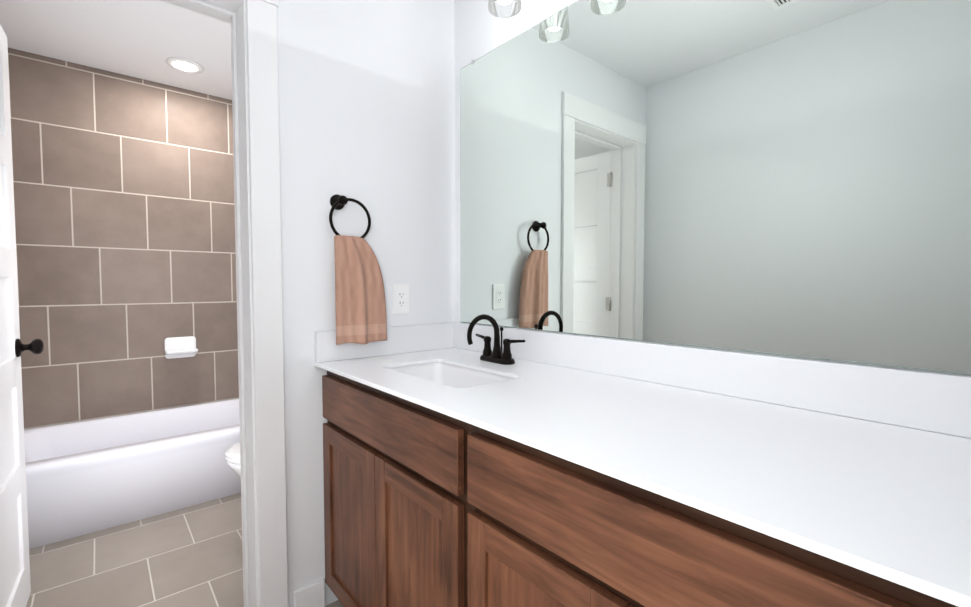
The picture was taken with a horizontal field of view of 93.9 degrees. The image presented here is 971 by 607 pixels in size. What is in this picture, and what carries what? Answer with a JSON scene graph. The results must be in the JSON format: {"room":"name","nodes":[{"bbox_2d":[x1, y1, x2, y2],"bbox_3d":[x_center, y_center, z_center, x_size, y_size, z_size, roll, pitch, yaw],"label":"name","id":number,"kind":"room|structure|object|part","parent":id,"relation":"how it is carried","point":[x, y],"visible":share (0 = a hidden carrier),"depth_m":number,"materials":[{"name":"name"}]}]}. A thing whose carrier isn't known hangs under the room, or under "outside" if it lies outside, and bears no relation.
{"room":"bathroom","nodes":[
{"label":"bathroom","id":0,"kind":"room"},
{"bbox_2d":[0,0,231,99],"bbox_3d":[-0.618,-1.363,1.292,2.144,0.100,4.587,-2,3,-40],"label":"ceiling","id":1,"kind":"structure","parent":0,"point":[143,39],"depth_m":2.31,"materials":[{"name":"white paint"}]},
{"bbox_2d":[166,57,203,73],"bbox_3d":[-1.724,-1.363,2.602,0.184,0.009,0.184,-2,3,-40],"label":"recessed light","id":2,"kind":"object","parent":1,"relation":"in","point":[184,65],"visible":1,"depth_m":2.60,"materials":[{"name":"white paint"}]},
{"bbox_2d":[8,48,238,428],"bbox_3d":[-2.047,-0.175,2.974,1.900,2.415,0.150,-2,3,-40],"label":"wall","id":3,"kind":"structure","parent":0,"point":[124,204],"depth_m":2.73,"materials":[{"name":"tile"}]},
{"bbox_2d":[164,336,197,358],"bbox_3d":[-1.954,0.286,2.914,0.174,0.135,0.092,-2,3,-40],"label":"soap dish","id":4,"kind":"object","parent":3,"relation":"attached to","point":[179,347],"visible":1,"depth_m":2.92,"materials":[{"name":"white ceramic"}]},
{"bbox_2d":[26,493,343,606],"bbox_3d":[-0.618,1.150,1.397,2.144,0.100,4.587,-2,3,-40],"label":"floor","id":5,"kind":"structure","parent":0,"point":[190,556],"depth_m":1.88,"materials":[{"name":"tile"}]},
{"bbox_2d":[24,398,240,548],"bbox_3d":[-1.776,0.865,2.644,1.524,0.365,0.763,-2,3,-40],"label":"bathtub","id":6,"kind":"object","parent":5,"relation":"on","point":[83,477],"visible":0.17,"depth_m":2.30,"materials":[{"name":"white ceramic"}]},
{"bbox_2d":[225,442,240,476],"bbox_3d":[-0.922,0.710,2.272,0.675,0.706,0.424,-2,3,-40],"label":"toilet","id":7,"kind":"object","parent":5,"relation":"on","point":[232,455],"visible":0.1,"depth_m":2.04,"materials":[{"name":"white ceramic"}]},
{"bbox_3d":[-0.998,0.686,2.206,0.475,0.043,0.380,-2,3,-40],"label":"seat","id":8,"kind":"part","parent":7,"relation":"part of","materials":[{"name":"white plastic"}]},
{"bbox_3d":[-0.985,0.887,2.226,0.500,0.356,0.366,-2,3,-40],"label":"bowl","id":9,"kind":"part","parent":7,"relation":"part of","materials":[{"name":"white ceramic"}]},
{"bbox_2d":[317,346,961,606],"bbox_3d":[0.286,0.677,1.051,0.586,0.874,1.977,-2,3,-40],"label":"bathroom vanity","id":10,"kind":"object","parent":5,"relation":"on","point":[549,469],"depth_m":0.89,"materials":[{"name":"brown"}]},
{"bbox_2d":[314,346,970,606],"bbox_3d":[0.281,0.234,1.022,0.612,0.011,1.988,-2,3,-40],"label":"countertop","id":11,"kind":"structure","parent":10,"relation":"on","point":[878,499],"depth_m":0.72,"materials":[{"name":"white stone"}]},
{"bbox_2d":[366,354,541,393],"bbox_3d":[-0.119,0.288,1.424,0.297,0.154,0.500,-2,3,-40],"label":"sink","id":12,"kind":"object","parent":11,"relation":"in","point":[455,374],"depth_m":1.56,"materials":[{"name":"white ceramic"}]},
{"bbox_2d":[467,314,524,364],"bbox_3d":[0.001,0.121,1.557,0.161,0.169,0.254,-2,3,-40],"label":"faucet","id":13,"kind":"object","parent":11,"relation":"on","point":[496,355],"visible":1,"depth_m":1.57,"materials":[{"name":"black metal"}]},
{"bbox_2d":[277,0,454,606],"bbox_3d":[-0.853,-0.112,1.461,1.750,2.415,0.170,-2,3,-40],"label":"wall","id":14,"kind":"structure","parent":0,"point":[366,105],"depth_m":1.64,"materials":[{"name":"white paint"}]},
{"bbox_2d":[0,24,30,606],"bbox_3d":[-1.529,0.076,1.406,0.035,2.028,0.604,-2,3,-38],"label":"door leaf","id":15,"kind":"structure","parent":14,"relation":"in","point":[15,586],"depth_m":1.55,"materials":[{"name":"white paint"}]},
{"bbox_2d":[15,339,43,356],"bbox_3d":[-1.683,0.157,1.608,0.172,0.066,0.105,-2,3,-38],"label":"door knob","id":16,"kind":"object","parent":15,"relation":"attached to","point":[35,346],"depth_m":1.61,"materials":[{"name":"black metal"}]},
{"bbox_2d":[160,0,287,606],"bbox_3d":[-1.036,0.020,1.310,0.806,2.164,0.212,-2,3,-40],"label":"door frame","id":17,"kind":"structure","parent":14,"relation":"attached to","point":[255,98],"depth_m":1.47,"materials":[{"name":"white paint"}]},
{"bbox_2d":[293,579,323,592],"bbox_3d":[-0.551,1.026,1.890,0.597,0.105,0.018,-2,3,-40],"label":"baseboard","id":18,"kind":"structure","parent":14,"relation":"attached to","point":[321,579],"depth_m":1.59,"materials":[{"name":"white paint"}]},
{"bbox_2d":[329,194,386,344],"bbox_3d":[-0.457,-0.122,1.631,0.212,0.533,0.085,-2,3,-40],"label":"towel ring","id":19,"kind":"object","parent":14,"relation":"attached to","point":[360,307],"visible":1,"depth_m":1.60,"materials":[{"name":"black metal"}]},
{"bbox_2d":[334,235,386,344],"bbox_3d":[-0.438,-0.047,1.624,0.197,0.384,0.046,-2,3,-40],"label":"towel","id":20,"kind":"object","parent":19,"relation":"hanging from","point":[360,301],"depth_m":1.60,"materials":[{"name":"fabric"}]},
{"bbox_2d":[392,284,408,313],"bbox_3d":[-0.333,-0.018,1.791,0.075,0.120,0.008,-2,3,-40],"label":"electrical outlet plate","id":21,"kind":"object","parent":14,"relation":"attached to","point":[400,298],"visible":1,"depth_m":1.79,"materials":[{"name":"white plastic"}]},
{"bbox_2d":[314,322,970,438],"bbox_3d":[0.282,0.174,1.021,0.609,0.108,1.989,-2,3,-40],"label":"backsplash","id":22,"kind":"structure","parent":14,"relation":"attached to","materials":[{"name":"white stone"}]},
{"bbox_2d":[488,0,521,17],"bbox_3d":[0.317,-1.107,1.253,0.185,0.285,0.805,-2,3,-40],"label":"sconce","id":23,"kind":"object","parent":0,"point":[504,8],"visible":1,"depth_m":1.54,"materials":[{"name":"white glass"}]},
{"bbox_2d":[454,0,970,375],"bbox_3d":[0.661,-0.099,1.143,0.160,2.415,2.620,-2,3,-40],"label":"mirror","id":24,"kind":"object","parent":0,"point":[790,178],"depth_m":1.11,"materials":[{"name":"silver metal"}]}
]}

